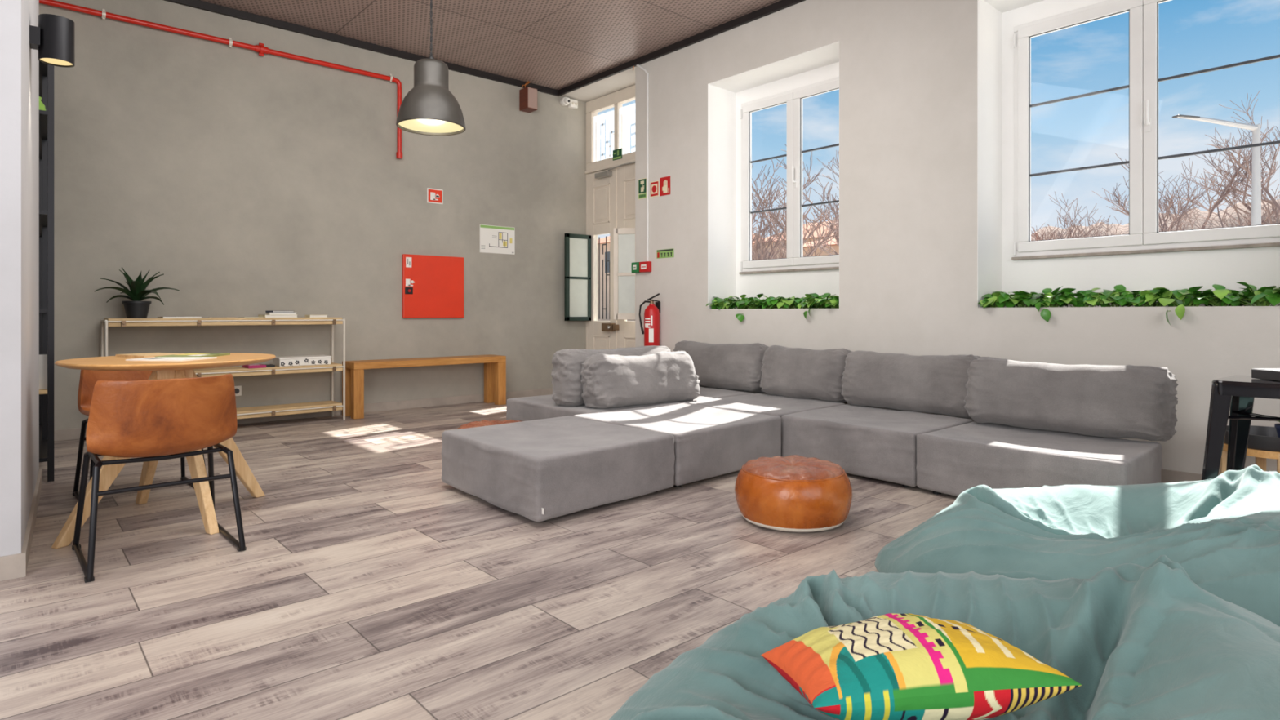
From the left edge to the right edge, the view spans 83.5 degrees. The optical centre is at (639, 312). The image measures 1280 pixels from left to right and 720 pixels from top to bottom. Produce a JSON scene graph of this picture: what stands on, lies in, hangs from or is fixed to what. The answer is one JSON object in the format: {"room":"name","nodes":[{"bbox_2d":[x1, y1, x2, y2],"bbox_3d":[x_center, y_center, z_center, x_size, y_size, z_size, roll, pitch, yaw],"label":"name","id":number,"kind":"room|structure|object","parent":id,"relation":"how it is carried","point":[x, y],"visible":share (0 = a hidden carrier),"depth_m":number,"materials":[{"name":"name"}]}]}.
{"room":"common lounge","nodes":[
{"label":"common lounge","id":0,"kind":"room"},
{"bbox_2d":[0,0,39,556],"bbox_3d":[-2.538,-0.850,0.415,3.555,3.700,10.390,0,0,-42],"label":"wall","id":1,"kind":"structure","parent":0,"point":[19,63],"depth_m":2.71,"materials":[{"name":"grey paint"}]},
{"bbox_2d":[0,468,42,581],"bbox_3d":[-4.132,0.956,2.373,3.370,0.088,1.884,0,0,-42],"label":"baseboard","id":2,"kind":"structure","parent":1,"relation":"attached to","point":[14,566],"depth_m":2.73,"materials":[{"name":"grey tile"}]},
{"bbox_2d":[29,13,74,66],"bbox_3d":[-2.729,-1.265,3.327,0.166,0.200,0.132,0,0,-42],"label":"wall sconce","id":3,"kind":"object","parent":1,"relation":"attached to","point":[53,38],"visible":0.99,"depth_m":3.29,"materials":[{"name":"black"}]},
{"bbox_2d":[39,0,597,430],"bbox_3d":[-3.994,-0.850,6.202,9.060,3.700,0.200,0,0,-42],"label":"wall","id":4,"kind":"structure","parent":0,"point":[255,184],"depth_m":6.70,"materials":[{"name":"grey paint"}]},
{"bbox_2d":[39,0,402,159],"bbox_3d":[-3.637,-2.015,6.327,3.181,0.861,0.088,0,0,-42],"label":"pipe","id":5,"kind":"object","parent":4,"relation":"attached to","point":[260,48],"visible":0.98,"depth_m":6.37,"materials":[{"name":"metal"}]},
{"bbox_2d":[53,387,552,441],"bbox_3d":[-2.768,0.956,7.148,5.550,0.088,0.014,0,0,-42],"label":"baseboard","id":6,"kind":"structure","parent":4,"relation":"attached to","point":[68,433],"depth_m":7.34,"materials":[{"name":"wood"}]},
{"bbox_2d":[164,0,559,96],"bbox_3d":[-4.070,-2.667,5.978,8.250,0.064,0.035,0,0,-42],"label":"pipe","id":7,"kind":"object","parent":4,"relation":"attached to","point":[198,4],"depth_m":6.97,"materials":[{"name":"metal"}]},
{"bbox_2d":[402,253,463,318],"bbox_3d":[-2.192,-0.276,7.634,0.687,0.661,0.052,0,0,-42],"label":"cabinet","id":8,"kind":"object","parent":4,"relation":"attached to","point":[433,286],"visible":1,"depth_m":7.61,"materials":[{"name":"metal"}]},
{"bbox_2d":[426,187,443,204],"bbox_3d":[-2.190,-1.246,7.663,0.180,0.158,0.010,0,0,-42],"label":"sign","id":9,"kind":"object","parent":4,"relation":"attached to","point":[433,195],"visible":1,"depth_m":7.66,"materials":[{"name":"red paint"}]},
{"bbox_2d":[480,224,515,254],"bbox_3d":[-1.622,-0.832,8.169,0.450,0.313,0.007,0,0,-42],"label":"evacuation plan","id":10,"kind":"object","parent":4,"relation":"attached to","point":[493,238],"visible":1,"depth_m":8.17,"materials":[{"name":"white paper"}]},
{"bbox_2d":[519,80,537,112],"bbox_3d":[-1.298,-2.526,8.343,0.144,0.343,0.178,0,0,-42],"label":"wall speaker","id":11,"kind":"object","parent":4,"relation":"attached to","point":[527,95],"visible":1,"depth_m":8.29,"materials":[{"name":"brown plastic"}]},
{"bbox_2d":[528,87,537,109],"bbox_3d":[-1.240,-2.478,8.281,0.124,0.229,0.009,0,0,-42],"label":"speaker grille","id":12,"kind":"object","parent":11,"relation":"attached to","point":[532,92],"depth_m":8.28,"materials":[{"name":"fabric"}]},
{"bbox_2d":[0,400,957,719],"bbox_3d":[-0.541,1.050,2.462,8.860,0.100,10.800,0,0,-42],"label":"floor","id":13,"kind":"structure","parent":0,"point":[366,584],"depth_m":2.64,"materials":[{"name":"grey wood"}]},
{"bbox_2d":[39,61,53,481],"bbox_3d":[-4.152,-0.311,4.759,0.341,2.622,1.650,0,0,-42],"label":"bookcase","id":14,"kind":"object","parent":13,"relation":"on","point":[46,71],"visible":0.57,"depth_m":4.25,"materials":[{"name":"black wood"}]},
{"bbox_2d":[39,354,47,389],"bbox_3d":[-3.603,0.354,4.239,0.160,0.208,0.023,0,0,-42],"label":"book","id":15,"kind":"object","parent":14,"relation":"on","point":[42,357],"visible":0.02,"depth_m":4.27,"materials":[{"name":"paper"}]},
{"bbox_2d":[72,369,206,499],"bbox_3d":[-2.740,0.629,3.937,0.538,0.742,0.551,0,0,-45],"label":"dining chair","id":16,"kind":"object","parent":13,"relation":"on","point":[88,378],"visible":0.22,"depth_m":3.92,"materials":[{"name":"brown leather"}]},
{"bbox_2d":[71,373,246,582],"bbox_3d":[-2.028,0.629,3.023,0.538,0.742,0.551,0,0,-43],"label":"dining chair","id":17,"kind":"object","parent":13,"relation":"on","point":[149,420],"visible":1,"depth_m":2.84,"materials":[{"name":"brown leather"}]},
{"bbox_2d":[51,352,275,549],"bbox_3d":[-2.292,0.611,3.501,0.917,0.778,0.898,0,0,-42],"label":"round table","id":18,"kind":"object","parent":13,"relation":"on","point":[161,370],"visible":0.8,"depth_m":3.28,"materials":[{"name":"brown wood"}]},
{"bbox_2d":[115,352,186,358],"bbox_3d":[-2.476,0.216,3.632,0.260,0.013,0.200,0,0,28],"label":"magazine","id":19,"kind":"object","parent":18,"relation":"on","point":[145,354],"visible":0.89,"depth_m":3.58,"materials":[{"name":"brown paper"}]},
{"bbox_2d":[125,356,217,361],"bbox_3d":[-2.220,0.219,3.405,0.290,0.007,0.220,0,0,8],"label":"magazine","id":20,"kind":"object","parent":18,"relation":"on","point":[159,358],"visible":0.98,"depth_m":3.36,"materials":[{"name":"paper"}]},
{"bbox_2d":[155,352,230,357],"bbox_3d":[-2.250,0.217,3.619,0.210,0.011,0.290,0,0,-4],"label":"magazine","id":21,"kind":"object","parent":18,"relation":"on","point":[202,354],"visible":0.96,"depth_m":3.60,"materials":[{"name":"paper"}]},
{"bbox_2d":[100,317,345,420],"bbox_3d":[-3.525,0.522,6.204,1.806,0.955,0.340,0,0,-42],"label":"console shelf","id":22,"kind":"object","parent":13,"relation":"on","point":[272,411],"visible":0.62,"depth_m":6.26,"materials":[{"name":"brown wood"}]},
{"bbox_2d":[93,266,179,318],"bbox_3d":[-3.999,-0.157,5.713,0.480,0.404,0.484,0,0,-6],"label":"agave","id":23,"kind":"object","parent":22,"relation":"on","point":[136,308],"visible":1,"depth_m":5.70,"materials":[{"name":"green plant"}]},
{"bbox_2d":[121,301,151,318],"bbox_3d":[-4.035,-0.024,5.751,0.194,0.138,0.194,0,0,-42],"label":"pot","id":24,"kind":"object","parent":22,"relation":"on","point":[133,309],"depth_m":5.69,"materials":[{"name":"black plastic"}]},
{"bbox_2d":[242,364,266,368],"bbox_3d":[-3.374,0.468,6.271,0.140,0.023,0.180,0,0,-45],"label":"book","id":25,"kind":"object","parent":22,"relation":"on","point":[250,366],"visible":0.93,"depth_m":6.22,"materials":[{"name":"paper"}]},
{"bbox_2d":[257,315,297,317],"bbox_3d":[-3.244,0.032,6.427,0.277,0.026,0.209,0,0,-42],"label":"book","id":26,"kind":"object","parent":22,"relation":"on","point":[260,316],"visible":0.75,"depth_m":6.35,"materials":[{"name":"paper"}]},
{"bbox_2d":[273,355,331,366],"bbox_3d":[-3.097,0.441,6.577,0.450,0.081,0.220,0,0,-42],"label":"storage box","id":27,"kind":"object","parent":22,"relation":"on","point":[287,361],"visible":0.95,"depth_m":6.49,"materials":[{"name":"white cardboard"}]},
{"bbox_2d":[280,358,328,366],"bbox_3d":[-3.033,0.449,6.493,0.407,0.064,0.002,0,0,-42],"label":"print","id":28,"kind":"object","parent":27,"relation":"attached to","point":[284,362],"depth_m":6.48,"materials":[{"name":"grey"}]},
{"bbox_2d":[342,354,506,419],"bbox_3d":[-2.173,0.735,7.378,1.635,0.530,0.320,0,0,-42],"label":"wooden bench","id":29,"kind":"object","parent":13,"relation":"on","point":[495,366],"visible":0.95,"depth_m":7.18,"materials":[{"name":"brown wood"}]},
{"bbox_2d":[457,419,521,429],"bbox_3d":[-0.946,0.860,4.696,0.551,0.281,0.553,0,0,-42],"label":"pouf","id":30,"kind":"object","parent":13,"relation":"on","point":[483,423],"visible":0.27,"depth_m":4.71,"materials":[{"name":"orange leather"}]},
{"bbox_2d":[441,415,675,522],"bbox_3d":[-0.467,0.837,4.026,0.966,0.327,1.092,0,0,-42],"label":"module","id":31,"kind":"object","parent":13,"relation":"on","point":[541,470],"visible":1,"depth_m":3.71,"materials":[{"name":"grey fabric"}]},
{"bbox_2d":[506,394,678,421],"bbox_3d":[-0.379,0.836,5.571,0.904,0.328,1.077,0,0,-42],"label":"module","id":32,"kind":"object","parent":13,"relation":"on","point":[535,407],"visible":0.17,"depth_m":5.36,"materials":[{"name":"grey fabric"}]},
{"bbox_2d":[551,345,671,406],"bbox_3d":[-0.193,0.474,5.504,1.096,0.427,0.312,0,0,-42],"label":"cushion","id":33,"kind":"object","parent":32,"relation":"on","point":[567,388],"visible":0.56,"depth_m":5.13,"materials":[{"name":"grey fabric"}]},
{"bbox_2d":[579,351,700,408],"bbox_3d":[0.019,0.494,5.346,1.030,0.408,0.341,0,0,-39],"label":"cushion","id":34,"kind":"object","parent":32,"relation":"on","point":[608,381],"visible":0.95,"depth_m":5.16,"materials":[{"name":"grey fabric"}]},
{"bbox_2d":[572,402,781,487],"bbox_3d":[0.253,0.836,4.721,1.040,0.328,1.022,0,0,-42],"label":"module","id":35,"kind":"object","parent":13,"relation":"on","point":[710,442],"visible":0.72,"depth_m":4.44,"materials":[{"name":"grey fabric"}]},
{"bbox_2d":[679,386,752,402],"bbox_3d":[0.295,0.836,6.171,0.897,0.328,1.072,0,0,-42],"label":"module","id":36,"kind":"object","parent":13,"relation":"on","point":[704,393],"visible":0.07,"depth_m":6.00,"materials":[{"name":"grey fabric"}]},
{"bbox_2d":[673,340,768,392],"bbox_3d":[0.726,0.480,6.479,0.355,0.434,1.092,0,0,-42],"label":"cushion","id":37,"kind":"object","parent":36,"relation":"on","point":[729,366],"visible":0.73,"depth_m":6.24,"materials":[{"name":"grey fabric"}]},
{"bbox_2d":[683,393,844,417],"bbox_3d":[0.950,0.836,5.407,0.928,0.328,0.927,0,0,-42],"label":"module","id":38,"kind":"object","parent":13,"relation":"on","point":[759,403],"visible":0.26,"depth_m":5.41,"materials":[{"name":"grey fabric"}]},
{"bbox_2d":[760,345,853,403],"bbox_3d":[1.329,0.480,5.686,0.314,0.423,0.839,0,0,-42],"label":"cushion","id":39,"kind":"object","parent":38,"relation":"on","point":[789,372],"visible":0.83,"depth_m":5.56,"materials":[{"name":"grey fabric"}]},
{"bbox_2d":[734,454,852,532],"bbox_3d":[0.737,0.860,3.462,0.551,0.280,0.553,0,0,-42],"label":"pouf","id":40,"kind":"object","parent":13,"relation":"on","point":[793,493],"visible":1,"depth_m":3.25,"materials":[{"name":"brown leather"}]},
{"bbox_2d":[781,404,973,487],"bbox_3d":[1.532,0.837,4.668,0.895,0.327,1.007,0,0,-42],"label":"module","id":41,"kind":"object","parent":13,"relation":"on","point":[873,442],"visible":0.73,"depth_m":4.39,"materials":[{"name":"grey fabric"}]},
{"bbox_2d":[841,350,980,419],"bbox_3d":[1.886,0.485,4.974,0.332,0.428,1.037,0,0,-42],"label":"cushion","id":42,"kind":"object","parent":41,"relation":"on","point":[927,384],"visible":0.74,"depth_m":4.86,"materials":[{"name":"grey fabric"}]},
{"bbox_2d":[608,555,1279,719],"bbox_3d":[0.657,0.739,1.173,1.600,0.463,1.510,0,0,-10],"label":"bean bag","id":43,"kind":"object","parent":13,"relation":"on","point":[1140,642],"visible":0.8,"depth_m":1.45,"materials":[{"name":"green fabric"}]},
{"bbox_2d":[760,613,1082,719],"bbox_3d":[0.485,0.653,1.320,0.452,0.185,0.341,0,0,-5],"label":"patterned cushion","id":44,"kind":"object","parent":43,"relation":"on","point":[891,666],"visible":1,"depth_m":1.19,"materials":[{"name":"fabric"}]},
{"bbox_2d":[915,421,1162,496],"bbox_3d":[2.149,0.836,3.873,0.867,0.328,1.099,0,0,-42],"label":"module","id":45,"kind":"object","parent":13,"relation":"on","point":[956,460],"visible":0.8,"depth_m":3.69,"materials":[{"name":"grey fabric"}]},
{"bbox_2d":[964,356,1178,441],"bbox_3d":[2.412,0.480,4.096,0.327,0.420,1.062,0,0,-40],"label":"cushion","id":46,"kind":"object","parent":45,"relation":"on","point":[1105,401],"visible":1,"depth_m":3.92,"materials":[{"name":"grey fabric"}]},
{"bbox_2d":[874,464,1279,626],"bbox_3d":[1.804,0.754,2.485,1.752,0.438,1.291,0,0,42],"label":"bean bag","id":47,"kind":"object","parent":13,"relation":"on","point":[1224,531],"visible":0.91,"depth_m":2.39,"materials":[{"name":"green fabric"}]},
{"bbox_2d":[1201,375,1279,479],"bbox_3d":[2.695,0.642,3.000,0.500,0.715,0.500,0,0,-39],"label":"metal side table","id":48,"kind":"object","parent":13,"relation":"on","point":[1235,393],"visible":0.67,"depth_m":3.02,"materials":[{"name":"metal"}]},
{"bbox_2d":[1251,368,1279,381],"bbox_3d":[2.775,0.262,3.012,0.260,0.042,0.180,0,0,0],"label":"box","id":49,"kind":"object","parent":48,"relation":"on","point":[1272,374],"visible":1,"depth_m":3.04,"materials":[{"name":"grey ceramic"}]},
{"bbox_2d":[1220,425,1279,474],"bbox_3d":[3.156,0.797,3.584,0.410,0.405,0.410,0,0,-42],"label":"chair","id":50,"kind":"object","parent":13,"relation":"on","point":[1264,442],"visible":0.55,"depth_m":3.49,"materials":[{"name":"grey wood"}]},
{"bbox_2d":[1224,425,1279,452],"bbox_3d":[3.156,0.630,3.584,0.410,0.070,0.410,0,0,-42],"label":"seat","id":51,"kind":"object","parent":50,"relation":"on","point":[1261,438],"depth_m":3.49,"materials":[{"name":"black plastic"}]},
{"bbox_2d":[200,0,780,89],"bbox_3d":[-0.512,-2.775,2.354,8.760,0.150,10.600,0,0,-42],"label":"ceiling","id":52,"kind":"structure","parent":0,"point":[554,44],"depth_m":6.77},
{"bbox_2d":[395,0,466,135],"bbox_3d":[-1.500,-2.015,5.154,0.480,1.370,0.480,0,0,-42],"label":"pendant lamp","id":53,"kind":"object","parent":52,"relation":"hanging from","point":[429,108],"visible":1,"depth_m":5.04,"materials":[{"name":"grey metal"}]},
{"bbox_2d":[398,119,463,133],"bbox_3d":[-1.500,-1.352,5.154,0.458,0.004,0.458,0,0,-42],"label":"diffuser","id":54,"kind":"object","parent":53,"relation":"attached to","point":[413,126],"depth_m":5.19,"materials":[{"name":"white"}]},
{"bbox_2d":[560,0,1279,475],"bbox_3d":[2.647,-0.850,5.017,0.500,3.700,10.390,0,0,-42],"label":"wall","id":55,"kind":"structure","parent":0,"point":[926,86],"depth_m":5.37,"materials":[{"name":"white paint"}]},
{"bbox_2d":[564,84,635,349],"bbox_3d":[-0.300,-0.822,8.402,0.553,3.640,1.408,0,0,-42],"label":"door","id":56,"kind":"structure","parent":55,"relation":"in","point":[610,184],"depth_m":8.66,"materials":[{"name":"beige paint"}]},
{"bbox_2d":[598,235,609,319],"bbox_3d":[-0.414,-0.430,8.819,0.016,1.020,0.296,0,0,-42],"label":"grille","id":57,"kind":"object","parent":56,"relation":"attached to","point":[606,236],"depth_m":8.86,"materials":[{"name":"metal"}]},
{"bbox_2d":[601,111,613,159],"bbox_3d":[-0.350,-2.153,8.859,0.019,0.654,0.384,0,0,-42],"label":"grille","id":58,"kind":"object","parent":56,"relation":"attached to","point":[611,155],"depth_m":8.92,"materials":[{"name":"metal"}]},
{"bbox_2d":[613,147,622,160],"bbox_3d":[-0.269,-1.885,8.536,0.010,0.120,0.165,0,0,-42],"label":"exit sign","id":59,"kind":"object","parent":56,"relation":"attached to","point":[617,153],"visible":1,"depth_m":8.53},
{"bbox_2d":[632,64,648,261],"bbox_3d":[0.002,-1.613,7.594,0.033,2.157,0.251,0,0,-42],"label":"cable conduit","id":60,"kind":"object","parent":55,"relation":"attached to","point":[638,65],"visible":1,"depth_m":7.50,"materials":[{"name":"plastic"}]},
{"bbox_2d":[638,177,646,199],"bbox_3d":[0.026,-1.312,7.588,0.006,0.215,0.135,0,0,-42],"label":"sign","id":61,"kind":"object","parent":55,"relation":"attached to","point":[642,182],"visible":1,"depth_m":7.58,"materials":[{"name":"plastic"}]},
{"bbox_2d":[639,261,651,272],"bbox_3d":[0.056,-0.480,7.519,0.053,0.110,0.142,0,0,-42],"label":"fire alarm box","id":62,"kind":"object","parent":55,"relation":"attached to","point":[645,266],"visible":1,"depth_m":7.49,"materials":[{"name":"red plastic"}]},
{"bbox_2d":[638,293,660,346],"bbox_3d":[0.096,0.102,7.349,0.233,0.596,0.176,0,0,6],"label":"fire extinguisher","id":63,"kind":"object","parent":55,"relation":"attached to","point":[651,313],"visible":0.86,"depth_m":7.28,"materials":[{"name":"red metal"}]},
{"bbox_2d":[649,180,658,197],"bbox_3d":[0.150,-1.285,7.448,0.007,0.160,0.130,0,0,-42],"label":"sign","id":64,"kind":"object","parent":55,"relation":"attached to","point":[654,185],"visible":1,"depth_m":7.45,"materials":[{"name":"red plastic"}]},
{"bbox_2d":[659,175,670,195],"bbox_3d":[0.256,-1.294,7.330,0.005,0.188,0.153,0,0,-42],"label":"sign","id":65,"kind":"object","parent":55,"relation":"attached to","point":[664,182],"visible":1,"depth_m":7.33,"materials":[{"name":"red plastic"}]},
{"bbox_2d":[656,248,674,258],"bbox_3d":[0.257,-0.604,7.329,0.005,0.088,0.250,0,0,-42],"label":"sign","id":66,"kind":"object","parent":55,"relation":"attached to","point":[665,253],"visible":1,"depth_m":7.32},
{"bbox_2d":[657,248,673,257],"bbox_3d":[0.256,-0.608,7.327,0.001,0.072,0.240,0,0,-42],"label":"print","id":67,"kind":"object","parent":66,"relation":"attached to","point":[665,252],"depth_m":7.32},
{"bbox_2d":[558,0,804,95],"bbox_3d":[2.458,-2.667,4.826,0.035,0.064,10.355,0,0,-42],"label":"trim","id":68,"kind":"structure","parent":55,"relation":"attached to","point":[782,4],"depth_m":7.06,"materials":[{"name":"black paint"}]},
{"bbox_2d":[738,75,839,274],"bbox_3d":[1.426,-1.225,6.615,0.144,1.690,1.300,0,0,-42],"label":"window","id":69,"kind":"structure","parent":55,"relation":"in","point":[794,261],"depth_m":6.64,"materials":[{"name":"white plastic"}]},
{"bbox_2d":[1011,0,1279,260],"bbox_3d":[3.229,-1.225,4.585,0.144,1.690,1.610,0,0,-42],"label":"window","id":70,"kind":"structure","parent":55,"relation":"in","point":[1144,236],"depth_m":4.62,"materials":[{"name":"white plastic"}]},
{"bbox_2d":[1160,468,1202,483],"bbox_3d":[2.924,0.956,4.317,0.014,0.088,8.975,0,0,-42],"label":"baseboard","id":71,"kind":"structure","parent":55,"relation":"attached to","point":[1166,475],"depth_m":4.12,"materials":[{"name":"grey tile"}]},
{"bbox_3d":[1.298,0.057,6.495,0.373,0.084,1.442,0,0,-42],"label":"soil","id":72,"kind":"object","parent":55,"relation":"in","visible":0},
{"bbox_2d":[706,295,739,309],"bbox_3d":[0.838,-0.074,6.859,0.404,0.180,0.322,0,0,-42],"label":"leafy plant","id":73,"kind":"object","parent":72,"relation":"on","point":[717,302],"visible":0.63,"depth_m":6.81,"materials":[{"name":"green plant"}]},
{"bbox_2d":[720,294,756,308],"bbox_3d":[0.997,-0.078,6.833,0.426,0.188,0.473,0,0,-42],"label":"leafy plant","id":74,"kind":"object","parent":72,"relation":"on","point":[742,296],"visible":0.44,"depth_m":6.77,"materials":[{"name":"green plant"}]},
{"bbox_2d":[728,293,777,321],"bbox_3d":[1.076,-0.045,6.679,0.497,0.260,0.422,0,0,19],"label":"leafy plant","id":75,"kind":"object","parent":72,"relation":"on","point":[740,317],"visible":0.48,"depth_m":6.60,"materials":[{"name":"green plant"}]},
{"bbox_2d":[751,295,795,308],"bbox_3d":[1.222,-0.071,6.537,0.345,0.176,0.490,0,0,-26],"label":"leafy plant","id":76,"kind":"object","parent":72,"relation":"on","point":[767,300],"visible":0.41,"depth_m":6.50,"materials":[{"name":"green plant"}]},
{"bbox_2d":[762,295,809,308],"bbox_3d":[1.325,-0.067,6.393,0.396,0.167,0.408,0,0,-9],"label":"leafy plant","id":77,"kind":"object","parent":72,"relation":"on","point":[787,303],"visible":0.59,"depth_m":6.31,"materials":[{"name":"green plant"}]},
{"bbox_2d":[790,293,816,308],"bbox_3d":[1.455,-0.078,6.280,0.422,0.190,0.410,0,0,-6],"label":"leafy plant","id":78,"kind":"object","parent":72,"relation":"on","point":[808,295],"visible":0.3,"depth_m":6.23,"materials":[{"name":"green plant"}]},
{"bbox_2d":[796,293,835,318],"bbox_3d":[1.574,-0.058,6.133,0.418,0.225,0.418,0,0,-2],"label":"leafy plant","id":79,"kind":"object","parent":72,"relation":"on","point":[816,296],"visible":0.49,"depth_m":6.09,"materials":[{"name":"green plant"}]},
{"bbox_2d":[811,295,839,308],"bbox_3d":[1.635,-0.069,5.989,0.432,0.172,0.286,0,0,-42],"label":"leafy plant","id":80,"kind":"object","parent":72,"relation":"on","point":[833,301],"visible":0.56,"depth_m":5.88,"materials":[{"name":"green plant"}]},
{"bbox_3d":[3.087,0.057,4.479,0.373,0.084,1.732,0,0,-42],"label":"soil","id":81,"kind":"object","parent":55,"relation":"in","visible":0},
{"bbox_2d":[977,291,1027,308],"bbox_3d":[2.546,-0.068,4.949,0.422,0.169,0.346,0,0,-42],"label":"leafy plant","id":82,"kind":"object","parent":81,"relation":"on","point":[992,300],"visible":0.73,"depth_m":4.90,"materials":[{"name":"green plant"}]},
{"bbox_2d":[993,290,1055,307],"bbox_3d":[2.643,-0.067,4.901,0.419,0.168,0.440,0,0,-7],"label":"leafy plant","id":83,"kind":"object","parent":81,"relation":"on","point":[1011,304],"visible":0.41,"depth_m":4.87,"materials":[{"name":"green plant"}]},
{"bbox_2d":[1007,286,1088,322],"bbox_3d":[2.736,-0.056,4.747,0.391,0.236,0.447,0,0,-19],"label":"leafy plant","id":84,"kind":"object","parent":81,"relation":"on","point":[1045,313],"visible":0.63,"depth_m":4.67,"materials":[{"name":"green plant"}]},
{"bbox_2d":[1052,288,1121,306],"bbox_3d":[2.877,-0.071,4.621,0.397,0.176,0.362,0,0,24],"label":"leafy plant","id":85,"kind":"object","parent":81,"relation":"on","point":[1093,302],"visible":0.55,"depth_m":4.57,"materials":[{"name":"green plant"}]},
{"bbox_2d":[1076,284,1156,306],"bbox_3d":[3.003,-0.081,4.505,0.375,0.195,0.455,0,0,-42],"label":"leafy plant","id":86,"kind":"object","parent":81,"relation":"on","point":[1120,300],"visible":0.77,"depth_m":4.45,"materials":[{"name":"green plant"}]},
{"bbox_2d":[1112,287,1191,306],"bbox_3d":[3.161,-0.068,4.419,0.437,0.169,0.433,0,0,-42],"label":"leafy plant","id":87,"kind":"object","parent":81,"relation":"on","point":[1142,303],"visible":0.38,"depth_m":4.36,"materials":[{"name":"green plant"}]},
{"bbox_2d":[1134,285,1231,324],"bbox_3d":[3.211,-0.038,4.251,0.401,0.230,0.463,0,0,8],"label":"leafy plant","id":88,"kind":"object","parent":81,"relation":"on","point":[1164,296],"visible":0.74,"depth_m":4.18,"materials":[{"name":"green plant"}]},
{"bbox_2d":[1183,284,1257,306],"bbox_3d":[3.320,-0.075,4.107,0.437,0.183,0.412,0,0,-25],"label":"leafy plant","id":89,"kind":"object","parent":81,"relation":"on","point":[1220,291],"visible":0.65,"depth_m":4.04,"materials":[{"name":"green plant"}]},
{"bbox_2d":[1213,281,1279,306],"bbox_3d":[3.450,-0.078,3.983,0.421,0.190,0.406,0,0,-2],"label":"leafy plant","id":90,"kind":"object","parent":81,"relation":"on","point":[1274,300],"visible":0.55,"depth_m":3.94,"materials":[{"name":"green plant"}]},
{"bbox_2d":[1244,286,1279,304],"bbox_3d":[3.493,-0.069,3.880,0.375,0.172,0.347,0,0,-42],"label":"leafy plant","id":91,"kind":"object","parent":81,"relation":"on","point":[1256,297],"visible":0.47,"depth_m":3.87,"materials":[{"name":"green plant"}]},
{"label":"outside","id":92,"kind":"structure","parent":0,"visible":0},
{"bbox_3d":[44.508,1.425,59.567,134.340,0.150,210.000,0,0,-42],"label":"ground","id":93,"kind":"structure","parent":92,"visible":0},
{"bbox_2d":[597,233,762,320],"bbox_3d":[1.873,-1.925,42.324,7.600,6.550,9.600,0,0,-42],"label":"house","id":94,"kind":"structure","parent":93,"relation":"on","point":[602,241],"depth_m":41.53,"materials":[{"name":"ceramic"}]},
{"bbox_2d":[751,207,785,260],"bbox_3d":[1.873,-0.565,15.228,2.432,3.934,2.794,0,0,38],"label":"bare tree","id":95,"kind":"object","parent":93,"relation":"on","point":[780,249],"visible":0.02,"depth_m":14.59,"materials":[{"name":"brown plant"}]},
{"bbox_2d":[751,143,823,260],"bbox_3d":[2.952,-1.363,17.252,4.488,5.553,2.949,0,0,-42],"label":"bare tree","id":96,"kind":"object","parent":93,"relation":"on","point":[769,224],"visible":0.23,"depth_m":17.25,"materials":[{"name":"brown plant"}]},
{"bbox_2d":[751,195,839,260],"bbox_3d":[2.832,-0.526,14.715,2.805,3.876,2.544,0,0,-9],"label":"bare tree","id":97,"kind":"object","parent":93,"relation":"on","point":[773,215],"visible":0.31,"depth_m":14.31,"materials":[{"name":"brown plant"}]},
{"bbox_2d":[751,220,839,257],"bbox_3d":[11.289,-1.725,35.992,6.600,6.150,9.600,0,0,-42],"label":"house","id":98,"kind":"structure","parent":93,"relation":"on","point":[815,233],"depth_m":36.18,"materials":[{"name":"ceramic"}]},
{"bbox_2d":[762,150,839,258],"bbox_3d":[5.347,-1.573,19.093,3.927,5.984,3.318,0,0,-32],"label":"bare tree","id":99,"kind":"object","parent":93,"relation":"on","point":[837,215],"visible":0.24,"depth_m":18.76,"materials":[{"name":"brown plant"}]},
{"bbox_2d":[802,236,839,257],"bbox_3d":[8.727,-0.725,22.492,6.600,4.150,5.600,0,0,-42],"label":"house","id":100,"kind":"structure","parent":93,"relation":"on","point":[835,246],"depth_m":21.66,"materials":[{"name":"ceramic"}]},
{"bbox_2d":[1031,191,1110,240],"bbox_3d":[13.840,-1.273,23.699,4.184,5.369,3.805,0,0,-42],"label":"bare tree","id":101,"kind":"object","parent":93,"relation":"on","point":[1073,225],"visible":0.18,"depth_m":22.63,"materials":[{"name":"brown plant"}]},
{"bbox_2d":[1031,219,1121,239],"bbox_3d":[13.969,-0.732,22.947,3.663,4.288,2.501,0,0,32],"label":"bare tree","id":102,"kind":"object","parent":93,"relation":"on","point":[1079,230],"visible":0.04,"depth_m":22.54,"materials":[{"name":"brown plant"}]},
{"bbox_2d":[1031,199,1279,240],"bbox_3d":[39.053,-3.279,51.602,52.080,9.358,24.396,0,0,-42],"label":"hillside","id":103,"kind":"structure","parent":93,"relation":"on","point":[1124,228],"depth_m":40.84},
{"bbox_2d":[1158,188,1198,231],"bbox_3d":[20.008,-1.607,25.954,3.211,6.031,4.177,0,0,13],"label":"bare tree","id":104,"kind":"object","parent":93,"relation":"on","point":[1182,200],"visible":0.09,"depth_m":26.20,"materials":[{"name":"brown plant"}]},
{"bbox_2d":[1092,119,1279,231],"bbox_3d":[17.184,-2.167,21.916,4.099,7.180,5.254,0,0,-42],"label":"bare tree","id":105,"kind":"object","parent":93,"relation":"on","point":[1220,198],"visible":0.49,"depth_m":21.68,"materials":[{"name":"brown plant"}]},
{"bbox_2d":[1172,114,1261,225],"bbox_3d":[13.550,-1.615,16.797,2.375,5.930,0.213,0,0,-11],"label":"street lamp","id":106,"kind":"object","parent":93,"relation":"on","point":[1256,165],"visible":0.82,"depth_m":16.93,"materials":[{"name":"grey metal"}]},
{"bbox_2d":[1158,89,1279,231],"bbox_3d":[18.561,-2.502,21.017,4.394,7.848,6.944,0,0,-42],"label":"bare tree","id":107,"kind":"object","parent":93,"relation":"on","point":[1273,202],"visible":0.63,"depth_m":20.98,"materials":[{"name":"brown plant"}]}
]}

